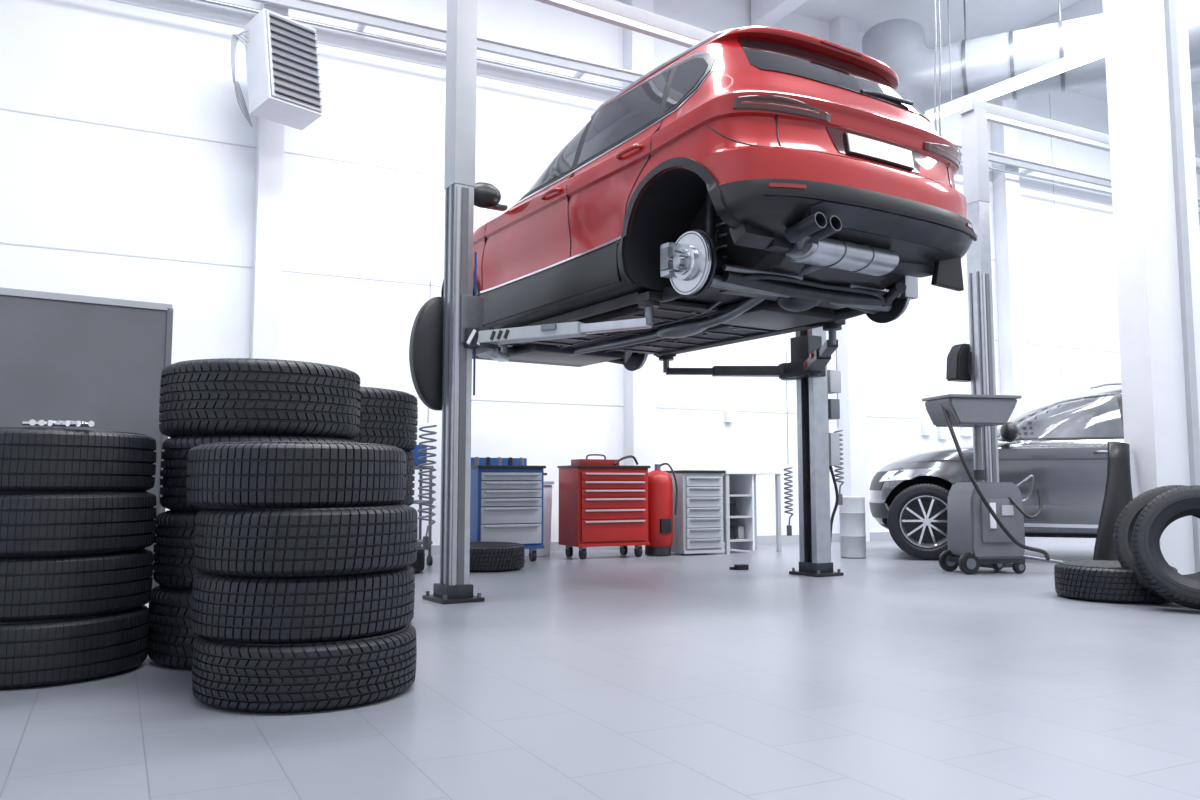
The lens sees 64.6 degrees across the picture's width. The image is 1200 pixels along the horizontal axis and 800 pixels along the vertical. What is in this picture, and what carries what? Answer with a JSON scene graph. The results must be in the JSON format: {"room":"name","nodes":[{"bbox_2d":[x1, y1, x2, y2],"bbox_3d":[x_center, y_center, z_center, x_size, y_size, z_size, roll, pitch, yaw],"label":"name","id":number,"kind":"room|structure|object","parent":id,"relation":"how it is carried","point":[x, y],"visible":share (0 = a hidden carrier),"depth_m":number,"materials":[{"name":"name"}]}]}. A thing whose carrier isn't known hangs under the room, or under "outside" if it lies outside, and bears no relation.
{"room":"auto repair garage","nodes":[
{"label":"auto repair garage","id":0,"kind":"room"},
{"bbox_2d":[0,537,1199,799],"bbox_3d":[4.733,1.243,5.380,20.600,0.120,13.450,3,-6,-27],"label":"floor","id":1,"kind":"structure","parent":0,"point":[606,674],"depth_m":3.02,"materials":[{"name":"tile"}]},
{"bbox_2d":[0,605,148,688],"bbox_3d":[-2.120,0.907,3.594,0.750,0.238,0.750,-3,-6,32],"label":"tire","id":2,"kind":"object","parent":1,"relation":"on","point":[38,653],"visible":0.78,"depth_m":3.34,"materials":[{"name":"rubber"}]},
{"bbox_2d":[0,549,152,621],"bbox_3d":[-2.120,0.686,3.623,0.750,0.237,0.750,-3,-6,28],"label":"tire","id":3,"kind":"object","parent":2,"relation":"on","point":[53,587],"visible":0.88,"depth_m":3.36,"materials":[{"name":"rubber"}]},
{"bbox_2d":[0,491,156,556],"bbox_3d":[-2.110,0.462,3.633,0.750,0.235,0.750,2,-5,-21],"label":"tire","id":4,"kind":"object","parent":3,"relation":"on","point":[32,524],"visible":0.93,"depth_m":3.37,"materials":[{"name":"rubber"}]},
{"bbox_2d":[0,427,156,491],"bbox_3d":[-2.120,0.239,3.653,0.750,0.237,0.750,-5,-7,43],"label":"tire","id":5,"kind":"object","parent":4,"relation":"on","point":[32,459],"visible":0.94,"depth_m":3.38,"materials":[{"name":"rubber"}]},
{"bbox_2d":[22,419,93,426],"bbox_3d":[-1.937,0.084,3.405,0.228,0.022,0.064,2,-5,-20],"label":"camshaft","id":6,"kind":"object","parent":5,"relation":"on","point":[32,422],"visible":1,"depth_m":3.40,"materials":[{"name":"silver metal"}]},
{"bbox_2d":[148,585,198,668],"bbox_3d":[-1.440,0.903,3.955,0.800,0.315,0.800,1,-5,-14],"label":"tire","id":7,"kind":"object","parent":1,"relation":"on","point":[171,634],"visible":0.27,"depth_m":3.61,"materials":[{"name":"rubber"}]},
{"bbox_2d":[153,510,200,589],"bbox_3d":[-1.430,0.608,3.982,0.800,0.315,0.800,3,-6,-31],"label":"tire","id":8,"kind":"object","parent":7,"relation":"on","point":[174,566],"visible":0.2,"depth_m":3.64,"materials":[{"name":"rubber"}]},
{"bbox_2d":[160,435,358,511],"bbox_3d":[-1.415,0.312,4.008,0.800,0.314,0.800,-5,-7,44],"label":"tire","id":9,"kind":"object","parent":8,"relation":"on","point":[173,491],"visible":0.26,"depth_m":3.69,"materials":[{"name":"rubber"}]},
{"bbox_2d":[159,358,360,438],"bbox_3d":[-1.430,0.017,4.035,0.800,0.312,0.800,-1,-5,14],"label":"tire","id":10,"kind":"object","parent":9,"relation":"on","point":[219,396],"visible":0.86,"depth_m":3.69,"materials":[{"name":"rubber"}]},
{"bbox_2d":[250,3,287,358],"bbox_3d":[-3.098,-1.868,8.881,0.220,6.700,0.220,3,-6,-27],"label":"wall column","id":11,"kind":"structure","parent":1,"relation":"on","point":[264,330],"depth_m":8.75,"materials":[{"name":"white paint"}]},
{"bbox_2d":[192,624,416,712],"bbox_3d":[-1.000,0.885,3.254,0.730,0.220,0.730,0,-5,5],"label":"tire","id":12,"kind":"object","parent":1,"relation":"on","point":[334,674],"visible":0.79,"depth_m":2.94,"materials":[{"name":"rubber"}]},
{"bbox_2d":[191,565,413,642],"bbox_3d":[-1.015,0.679,3.283,0.730,0.221,0.730,1,-5,-7],"label":"tire","id":13,"kind":"object","parent":12,"relation":"on","point":[232,608],"visible":0.77,"depth_m":2.97,"materials":[{"name":"rubber"}]},
{"bbox_2d":[195,504,417,575],"bbox_3d":[-1.002,0.471,3.281,0.730,0.220,0.730,-5,-7,42],"label":"tire","id":14,"kind":"object","parent":13,"relation":"on","point":[341,539],"visible":0.94,"depth_m":2.97,"materials":[{"name":"rubber"}]},
{"bbox_2d":[187,441,405,508],"bbox_3d":[-1.045,0.265,3.309,0.724,0.219,0.724,0,-5,0],"label":"tire","id":15,"kind":"object","parent":14,"relation":"on","point":[247,474],"visible":0.94,"depth_m":3.00,"materials":[{"name":"rubber"}]},
{"bbox_2d":[408,565,414,620],"bbox_3d":[-1.340,0.980,4.782,0.800,0.315,0.800,-4,-7,39],"label":"tire","id":16,"kind":"object","parent":1,"relation":"on","point":[408,565],"visible":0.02,"depth_m":4.83,"materials":[{"name":"rubber"}]},
{"bbox_2d":[408,515,417,564],"bbox_3d":[-1.330,0.690,4.808,0.804,0.314,0.803,-2,-6,26],"label":"tire","id":17,"kind":"object","parent":16,"relation":"on","point":[417,515],"visible":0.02,"depth_m":4.86,"materials":[{"name":"rubber"}]},
{"bbox_2d":[399,450,414,505],"bbox_3d":[-1.350,0.401,4.833,0.800,0.314,0.800,5,-7,-41],"label":"tire","id":18,"kind":"object","parent":17,"relation":"on","point":[410,464],"visible":0.09,"depth_m":4.78,"materials":[{"name":"rubber"}]},
{"bbox_2d":[351,386,417,450],"bbox_3d":[-1.340,0.112,4.859,0.800,0.313,0.800,0,-5,-2],"label":"tire","id":19,"kind":"object","parent":18,"relation":"on","point":[387,416],"visible":0.42,"depth_m":4.62,"materials":[{"name":"rubber"}]},
{"bbox_2d":[411,545,424,572],"bbox_3d":[-1.750,1.276,7.617,0.680,0.211,0.680,2,-6,-24],"label":"caster wheel","id":20,"kind":"object","parent":1,"relation":"on","point":[418,565],"visible":0.16,"depth_m":7.53,"materials":[{"name":"rubber"}]},
{"bbox_2d":[411,445,433,565],"bbox_3d":[-1.750,0.915,8.302,0.500,1.047,0.386,3,-6,-27],"label":"trolley","id":21,"kind":"object","parent":1,"relation":"on","point":[429,560],"visible":0.21,"depth_m":8.29,"materials":[{"name":"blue metal"}]},
{"bbox_2d":[413,500,432,503],"bbox_3d":[-1.750,0.892,8.304,0.500,0.030,0.340,3,-6,-27],"label":"shelf","id":22,"kind":"object","parent":21,"relation":"attached to","point":[415,501],"depth_m":8.22,"materials":[{"name":"grey metal"}]},
{"bbox_2d":[413,466,433,469],"bbox_3d":[-1.750,0.593,8.330,0.500,0.030,0.340,3,-6,-27],"label":"shelf","id":23,"kind":"object","parent":21,"relation":"attached to","point":[416,467],"depth_m":8.27,"materials":[{"name":"grey metal"}]},
{"bbox_2d":[416,539,432,544],"bbox_3d":[-1.750,1.240,8.273,0.500,0.030,0.340,3,-6,-27],"label":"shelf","id":24,"kind":"object","parent":21,"relation":"attached to","point":[420,541],"depth_m":8.22,"materials":[{"name":"grey metal"}]},
{"bbox_2d":[469,542,524,571],"bbox_3d":[-0.970,1.303,7.915,0.680,0.211,0.680,-3,-6,33],"label":"tire","id":25,"kind":"object","parent":1,"relation":"on","point":[484,556],"visible":0.56,"depth_m":7.63,"materials":[{"name":"rubber"}]},
{"bbox_2d":[470,457,546,560],"bbox_3d":[-0.873,1.006,8.785,0.712,0.953,0.495,3,-6,-27],"label":"tool cart","id":26,"kind":"object","parent":1,"relation":"on","point":[507,494],"visible":0.87,"depth_m":8.58,"materials":[{"name":"blue metal"}]},
{"bbox_2d":[474,457,478,464],"bbox_3d":[-1.131,0.563,8.724,0.044,0.080,0.044,3,-6,-27],"label":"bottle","id":27,"kind":"object","parent":26,"relation":"on","point":[476,460],"depth_m":8.71,"materials":[{"name":"grey plastic"}]},
{"bbox_2d":[486,457,490,464],"bbox_3d":[-1.033,0.567,8.773,0.044,0.080,0.044,3,-6,-27],"label":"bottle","id":28,"kind":"object","parent":26,"relation":"on","point":[488,460],"depth_m":8.76,"materials":[{"name":"black plastic"}]},
{"bbox_2d":[497,457,501,464],"bbox_3d":[-0.935,0.572,8.823,0.044,0.080,0.044,3,-6,-27],"label":"bottle","id":29,"kind":"object","parent":26,"relation":"on","point":[499,460],"depth_m":8.81,"materials":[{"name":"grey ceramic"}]},
{"bbox_2d":[508,457,512,464],"bbox_3d":[-0.837,0.576,8.873,0.044,0.080,0.044,3,-6,-27],"label":"bottle","id":30,"kind":"object","parent":26,"relation":"on","point":[510,460],"depth_m":8.86,"materials":[{"name":"black plastic"}]},
{"bbox_2d":[519,457,523,464],"bbox_3d":[-0.739,0.581,8.923,0.044,0.080,0.044,3,-6,-27],"label":"bottle","id":31,"kind":"object","parent":26,"relation":"on","point":[521,460],"depth_m":8.91,"materials":[{"name":"grey plastic"}]},
{"bbox_2d":[524,481,553,556],"bbox_3d":[-0.681,1.178,9.462,0.340,0.735,0.340,3,-6,-27],"label":"plastic bin","id":32,"kind":"object","parent":1,"relation":"on","point":[547,501],"visible":0.28,"depth_m":9.37,"materials":[{"name":"plastic"}]},
{"bbox_2d":[557,454,649,558],"bbox_3d":[0.040,1.027,9.250,0.780,0.995,0.495,3,-6,-27],"label":"tool cart","id":33,"kind":"object","parent":1,"relation":"on","point":[603,502],"visible":1,"depth_m":9.06,"materials":[{"name":"red metal"}]},
{"bbox_2d":[409,0,843,603],"bbox_3d":[0.529,-0.770,6.555,3.519,4.100,1.904,3,-6,-32],"label":"lift","id":34,"kind":"object","parent":1,"relation":"on","point":[446,332],"visible":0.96,"depth_m":5.97,"materials":[{"name":"metal"}]},
{"bbox_2d":[417,281,436,549],"bbox_3d":[-1.170,0.093,6.467,0.124,1.835,0.121,0,-5,0],"label":"air hose","id":35,"kind":"object","parent":34,"relation":"hanging from","point":[425,538],"visible":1,"depth_m":6.40,"materials":[{"name":"rubber"}]},
{"bbox_2d":[441,26,976,370],"bbox_3d":[0.408,-1.137,6.595,2.240,1.534,4.300,4,-6,-37],"label":"car","id":36,"kind":"object","parent":34,"relation":"on","point":[756,182],"visible":0.94,"depth_m":5.11,"materials":[{"name":"red paint"}]},
{"bbox_2d":[474,182,507,210],"bbox_3d":[-0.783,-1.410,6.584,0.275,0.176,0.227,0,-5,0],"label":"mirror","id":37,"kind":"object","parent":36,"relation":"attached to","point":[486,195],"depth_m":6.51,"materials":[{"name":"black plastic"}]},
{"bbox_2d":[476,357,601,366],"bbox_3d":[-0.510,-0.352,7.865,1.100,0.040,0.500,3,-6,-32],"label":"tray","id":38,"kind":"object","parent":36,"relation":"on","point":[510,360],"depth_m":8.03,"materials":[{"name":"white metal"}]},
{"bbox_2d":[530,300,717,345],"bbox_3d":[0.042,-0.490,6.266,0.460,0.030,1.750,3,-6,-32],"label":"lift arm","id":39,"kind":"object","parent":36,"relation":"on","point":[672,311],"depth_m":5.80},
{"bbox_2d":[607,324,771,353],"bbox_3d":[0.716,-0.452,6.695,0.460,0.030,1.750,3,-6,-32],"label":"tray","id":40,"kind":"object","parent":36,"relation":"on","point":[718,334],"depth_m":6.76,"materials":[{"name":"grey metal"}]},
{"bbox_2d":[733,95,830,121],"bbox_3d":[0.898,-1.423,4.616,0.519,0.080,0.075,1,-5,-15],"label":"tail lamp","id":41,"kind":"object","parent":36,"relation":"attached to","point":[790,108],"depth_m":4.60,"materials":[{"name":"red plastic"}]},
{"bbox_2d":[808,202,960,250],"bbox_3d":[1.467,-0.874,4.809,1.121,0.081,0.148,3,-6,-32],"label":"diffuser","id":42,"kind":"object","parent":36,"relation":"attached to","point":[861,221],"depth_m":4.77,"materials":[{"name":"plastic"}]},
{"bbox_2d":[923,142,961,170],"bbox_3d":[1.924,-1.365,5.270,0.075,0.080,0.519,-4,-7,40],"label":"tail lamp","id":43,"kind":"object","parent":36,"relation":"attached to","point":[947,154],"depth_m":5.22,"materials":[{"name":"red plastic"}]},
{"bbox_2d":[623,0,655,549],"bbox_3d":[0.439,-1.708,10.676,0.280,6.700,0.220,3,-6,-27],"label":"wall column","id":44,"kind":"structure","parent":1,"relation":"on","point":[638,48],"depth_m":10.46,"materials":[{"name":"white paint"}]},
{"bbox_2d":[645,463,677,555],"bbox_3d":[0.583,1.081,9.458,0.300,0.909,0.330,3,-6,-27],"label":"tank","id":45,"kind":"object","parent":1,"relation":"on","point":[660,485],"visible":0.91,"depth_m":9.34,"materials":[{"name":"metal"}]},
{"bbox_2d":[665,470,724,553],"bbox_3d":[0.949,1.137,9.728,0.500,0.825,0.495,3,-6,-27],"label":"drawer unit","id":46,"kind":"object","parent":1,"relation":"on","point":[698,520],"visible":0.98,"depth_m":9.52,"materials":[{"name":"grey metal"}]},
{"bbox_2d":[729,564,748,569],"bbox_3d":[1.150,1.382,7.855,0.140,0.044,0.080,2,-6,-23],"label":"pad","id":47,"kind":"object","parent":1,"relation":"on","point":[736,566],"visible":1,"depth_m":7.84,"materials":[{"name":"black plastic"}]},
{"bbox_2d":[723,470,781,553],"bbox_3d":[1.489,1.171,10.032,0.700,0.850,0.500,3,-6,-27],"label":"workbench","id":48,"kind":"object","parent":1,"relation":"on","point":[739,486],"visible":0.73,"depth_m":9.92,"materials":[{"name":"white metal"}]},
{"bbox_2d":[723,494,751,496],"bbox_3d":[1.339,1.000,9.965,0.320,0.020,0.430,3,-6,-27],"label":"shelf","id":49,"kind":"object","parent":48,"relation":"attached to","point":[724,495],"depth_m":9.81,"materials":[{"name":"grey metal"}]},
{"bbox_2d":[723,515,752,517],"bbox_3d":[1.339,1.219,9.946,0.320,0.020,0.430,3,-6,-27],"label":"shelf","id":50,"kind":"object","parent":48,"relation":"attached to","point":[724,516],"depth_m":9.77,"materials":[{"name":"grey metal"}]},
{"bbox_2d":[724,539,752,541],"bbox_3d":[1.339,1.458,9.924,0.320,0.020,0.430,3,-6,-27],"label":"shelf","id":51,"kind":"object","parent":48,"relation":"attached to","point":[725,540],"depth_m":9.75,"materials":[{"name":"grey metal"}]},
{"bbox_2d":[723,470,781,474],"bbox_3d":[1.489,0.768,10.068,0.700,0.040,0.500,3,-6,-27],"label":"countertop","id":52,"kind":"structure","parent":48,"relation":"on","point":[756,472],"depth_m":9.85,"materials":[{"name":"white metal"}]},
{"bbox_2d":[829,16,869,541],"bbox_3d":[3.157,-1.585,12.055,0.280,6.700,0.220,3,-6,-27],"label":"wall column","id":53,"kind":"structure","parent":1,"relation":"on","point":[842,30],"depth_m":11.82,"materials":[{"name":"white paint"}]},
{"bbox_2d":[839,496,865,558],"bbox_3d":[2.440,1.226,9.177,0.250,0.590,0.250,0,-5,0],"label":"drum","id":54,"kind":"object","parent":1,"relation":"on","point":[852,535],"visible":0.89,"depth_m":9.08,"materials":[{"name":"grey metal"}]},
{"bbox_2d":[922,394,1061,574],"bbox_3d":[3.295,0.678,7.700,1.126,1.418,0.581,1,-5,-12],"label":"oil drainer","id":55,"kind":"object","parent":1,"relation":"on","point":[985,520],"visible":1,"depth_m":7.54,"materials":[{"name":"grey metal"}]},
{"bbox_2d":[922,394,1021,426],"bbox_3d":[3.041,0.093,7.781,0.710,0.238,0.541,0,-5,0],"label":"basin","id":56,"kind":"object","parent":55,"relation":"in","point":[949,410],"depth_m":7.60,"materials":[{"name":"grey plastic"}]},
{"bbox_2d":[869,382,1123,559],"bbox_3d":[4.794,0.688,9.372,4.143,1.685,2.328,-1,-5,12],"label":"car","id":57,"kind":"object","parent":1,"relation":"on","point":[1062,444],"visible":0.6,"depth_m":8.66,"materials":[{"name":"grey paint"}]},
{"bbox_2d":[870,471,887,489],"bbox_3d":[2.945,0.843,9.880,0.272,0.188,1.291,-2,-5,18],"label":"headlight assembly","id":58,"kind":"object","parent":57,"relation":"attached to","point":[879,481],"depth_m":9.39,"materials":[{"name":"clear plastic"}]},
{"bbox_2d":[1000,422,1018,441],"bbox_3d":[3.700,0.289,8.585,0.156,0.183,0.260,-3,-6,29],"label":"mirror","id":59,"kind":"object","parent":57,"relation":"attached to","point":[1009,432],"depth_m":8.50,"materials":[{"name":"black plastic"}]},
{"bbox_2d":[990,99,1028,420],"bbox_3d":[5.785,-1.466,13.389,0.280,6.700,0.220,3,-6,-27],"label":"wall column","id":60,"kind":"structure","parent":1,"relation":"on","point":[1004,139],"depth_m":13.34,"materials":[{"name":"white paint"}]},
{"bbox_2d":[946,99,1199,567],"bbox_3d":[4.970,-0.545,9.254,4.057,4.130,0.405,3,-6,-27],"label":"lift","id":61,"kind":"object","parent":1,"relation":"on","point":[974,362],"visible":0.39,"depth_m":8.42,"materials":[{"name":"metal"}]},
{"bbox_2d":[1093,442,1132,560],"bbox_3d":[3.463,0.780,6.410,0.385,1.004,0.112,1,-5,-13],"label":"liner","id":62,"kind":"object","parent":1,"relation":"on","point":[1118,489],"visible":0.62,"depth_m":6.40,"materials":[{"name":"black plastic"}]},
{"bbox_2d":[1054,560,1177,603],"bbox_3d":[3.200,1.123,5.904,0.680,0.211,0.680,-3,-6,33],"label":"tire","id":63,"kind":"object","parent":1,"relation":"on","point":[1089,580],"visible":0.76,"depth_m":5.67,"materials":[{"name":"rubber"}]},
{"bbox_2d":[1103,0,1199,574],"bbox_3d":[3.880,-2.062,6.710,0.420,6.690,0.300,1,-5,-8],"label":"column","id":64,"kind":"structure","parent":1,"relation":"on","point":[1141,159],"depth_m":6.51,"materials":[{"name":"white paint"}]},
{"bbox_2d":[1164,0,1199,572],"bbox_3d":[3.963,-2.076,6.551,0.050,6.680,0.050,1,-5,-8],"label":"pillar","id":65,"kind":"structure","parent":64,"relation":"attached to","point":[1169,5],"depth_m":6.44,"materials":[{"name":"white paint"}]},
{"bbox_2d":[1113,485,1199,601],"bbox_3d":[3.420,0.848,5.607,0.680,0.690,0.382,-3,-6,34],"label":"tire","id":66,"kind":"object","parent":1,"relation":"on","point":[1123,529],"visible":0.45,"depth_m":5.69,"materials":[{"name":"rubber"}]},
{"bbox_2d":[1132,485,1199,609],"bbox_3d":[3.360,0.823,5.308,0.680,0.692,0.364,-3,-6,27],"label":"tire","id":67,"kind":"object","parent":1,"relation":"on","point":[1172,505],"visible":1,"depth_m":5.34,"materials":[{"name":"rubber"}]},
{"bbox_2d":[0,0,1199,545],"bbox_3d":[1.725,-1.629,11.563,20.600,6.700,0.200,3,-6,-27],"label":"wall","id":68,"kind":"structure","parent":0,"point":[67,184],"depth_m":9.52,"materials":[{"name":"paint"}]},
{"bbox_2d":[0,108,1115,278],"bbox_3d":[1.771,-2.155,11.520,20.500,0.012,0.007,3,-6,-27],"label":"seam","id":69,"kind":"object","parent":68,"relation":"attached to","point":[0,108],"visible":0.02,"depth_m":8.95,"materials":[{"name":"grey"}]},
{"bbox_2d":[0,242,1119,352],"bbox_3d":[1.771,-1.009,11.418,20.500,0.012,0.007,3,-6,-27],"label":"seam","id":70,"kind":"object","parent":68,"relation":"attached to","point":[0,242],"visible":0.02,"depth_m":9.02,"materials":[{"name":"grey"}]},
{"bbox_2d":[109,0,1199,223],"bbox_3d":[1.771,-3.300,11.622,20.500,0.012,0.007,3,-6,-27],"label":"seam","id":71,"kind":"object","parent":68,"relation":"attached to","point":[109,0],"visible":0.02,"depth_m":9.70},
{"bbox_2d":[422,532,892,555],"bbox_3d":[1.775,1.650,11.172,20.400,0.100,0.020,3,-6,-27],"label":"baseboard","id":72,"kind":"structure","parent":68,"relation":"attached to","point":[767,539],"depth_m":11.27,"materials":[{"name":"grey ceramic"}]},
{"bbox_2d":[416,397,930,419],"bbox_3d":[1.771,0.136,11.315,20.500,0.012,0.007,3,-6,-27],"label":"seam","id":73,"kind":"object","parent":68,"relation":"attached to","point":[416,397],"visible":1,"depth_m":10.78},
{"bbox_2d":[724,410,734,421],"bbox_3d":[1.519,0.191,11.143,0.100,0.140,0.070,3,-6,-27],"label":"wall socket","id":74,"kind":"object","parent":68,"relation":"attached to","point":[729,415],"visible":1,"depth_m":11.11,"materials":[{"name":"white plastic"}]},
{"bbox_2d":[921,420,932,434],"bbox_3d":[4.326,0.368,12.563,0.140,0.196,0.070,3,-6,-27],"label":"wall socket","id":75,"kind":"object","parent":68,"relation":"attached to","point":[926,425],"visible":0.91,"depth_m":12.53,"materials":[{"name":"white plastic"}]},
{"bbox_2d":[937,427,949,438],"bbox_3d":[4.557,0.442,12.675,0.222,0.151,0.070,3,-6,-27],"label":"wall socket","id":76,"kind":"object","parent":68,"relation":"attached to","point":[943,432],"visible":0.56,"depth_m":12.64,"materials":[{"name":"white plastic"}]},
{"bbox_2d":[701,28,1199,157],"bbox_3d":[1.771,-4.445,11.724,20.500,0.012,0.007,3,-6,-27],"label":"seam","id":77,"kind":"object","parent":68,"relation":"attached to","point":[701,28],"visible":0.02,"depth_m":14.39,"materials":[{"name":"grey"}]},
{"bbox_2d":[960,427,972,435],"bbox_3d":[4.939,0.428,12.872,0.227,0.113,0.070,3,-6,-27],"label":"wall socket","id":78,"kind":"object","parent":68,"relation":"attached to","point":[965,431],"visible":0.34,"depth_m":12.84,"materials":[{"name":"white plastic"}]},
{"bbox_2d":[1049,93,1062,399],"bbox_3d":[6.760,-1.411,14.006,0.012,6.700,0.006,3,-6,-27],"label":"seam","id":79,"kind":"object","parent":68,"relation":"attached to","point":[1049,93],"visible":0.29,"depth_m":14.06,"materials":[{"name":"grey"}]},
{"bbox_2d":[196,0,1199,213],"bbox_3d":[1.863,-3.436,11.452,20.200,0.235,0.351,3,-6,-27],"label":"ceiling beam","id":80,"kind":"structure","parent":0,"point":[363,18],"depth_m":9.86,"materials":[{"name":"white metal"}]},
{"bbox_2d":[231,8,322,129],"bbox_3d":[-2.953,-2.918,8.475,0.855,0.899,0.644,-4,-7,41],"label":"heater","id":81,"kind":"object","parent":80,"relation":"attached to","point":[282,60],"visible":1,"depth_m":8.28,"materials":[{"name":"white metal"}]},
{"bbox_2d":[784,355,792,535],"bbox_3d":[1.620,0.373,8.199,0.080,1.585,0.078,0,-5,0],"label":"air hose","id":82,"kind":"object","parent":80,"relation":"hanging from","point":[789,527],"visible":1,"depth_m":8.15,"materials":[{"name":"rubber"}]},
{"bbox_2d":[833,349,843,504],"bbox_3d":[1.970,0.058,7.876,0.080,1.615,0.078,0,-5,0],"label":"air hose","id":83,"kind":"object","parent":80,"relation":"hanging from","point":[840,502],"visible":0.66,"depth_m":7.81,"materials":[{"name":"rubber"}]},
{"bbox_2d":[751,0,807,26],"bbox_3d":[4.945,-5.313,5.990,0.240,0.348,13.100,3,-6,-27],"label":"ceiling beam","id":84,"kind":"structure","parent":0,"point":[763,12],"depth_m":11.48,"materials":[{"name":"white metal"}]},
{"bbox_2d":[749,0,1199,126],"bbox_3d":[4.733,-5.565,5.988,20.600,0.150,13.450,3,-6,-27],"label":"ceiling","id":85,"kind":"structure","parent":0,"point":[984,18],"depth_m":12.17,"materials":[{"name":"paint"}]},
{"bbox_2d":[934,0,936,130],"bbox_3d":[3.150,-3.319,8.930,0.056,3.600,0.016,0,-5,0],"label":"hanging cable","id":86,"kind":"object","parent":85,"relation":"hanging from","point":[934,0],"visible":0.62,"depth_m":8.91,"materials":[{"name":"grey metal"}]},
{"bbox_2d":[938,0,940,136],"bbox_3d":[3.300,-3.492,9.247,0.056,3.200,0.016,0,-5,0],"label":"hanging cable","id":87,"kind":"object","parent":85,"relation":"hanging from","point":[938,0],"visible":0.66,"depth_m":9.22,"materials":[{"name":"grey metal"}]},
{"bbox_2d":[925,0,1104,119],"bbox_3d":[4.475,-4.210,9.838,0.140,1.865,2.593,3,-6,-34],"label":"ceiling light","id":88,"kind":"object","parent":85,"relation":"hanging from","point":[1093,53],"depth_m":9.83,"materials":[{"name":"white plastic"}]},
{"bbox_2d":[862,0,1199,113],"bbox_3d":[5.862,-4.300,10.406,5.933,1.584,0.908,-3,-6,28],"label":"air duct","id":89,"kind":"object","parent":85,"relation":"hanging from","point":[977,64],"visible":0.66,"depth_m":10.74,"materials":[{"name":"metal"}]},
{"bbox_2d":[1028,0,1102,27],"bbox_3d":[8.242,-5.163,7.663,0.240,0.348,13.100,3,-6,-27],"label":"ceiling beam","id":90,"kind":"structure","parent":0,"point":[1084,8],"depth_m":11.85,"materials":[{"name":"white metal"}]},
{"bbox_2d":[1191,81,1199,111],"bbox_3d":[11.538,-5.014,9.336,0.240,0.348,13.100,3,-6,-27],"label":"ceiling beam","id":91,"kind":"structure","parent":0,"point":[1195,87],"depth_m":14.22,"materials":[{"name":"white metal"}]},
{"bbox_3d":[-2.502,1.118,5.041,0.060,0.070,0.500,3,-6,-34],"label":"foot","id":92,"kind":"object","parent":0,"visible":0},
{"label":"rail","id":93,"kind":"object","parent":92,"relation":"on","visible":0},
{"bbox_2d":[0,295,172,588],"bbox_3d":[-3.400,0.241,4.504,2.485,1.620,0.060,3,-6,-34],"label":"panel","id":94,"kind":"object","parent":93,"relation":"on","point":[101,364],"depth_m":4.99,"materials":[{"name":"grey metal"}]},
{"bbox_2d":[0,287,172,310],"bbox_3d":[-3.410,-0.571,4.569,2.500,0.035,0.062,3,-6,-34],"label":"rail","id":95,"kind":"object","parent":94,"relation":"attached to","point":[3,291],"visible":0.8,"depth_m":5.00,"materials":[{"name":"grey metal"}]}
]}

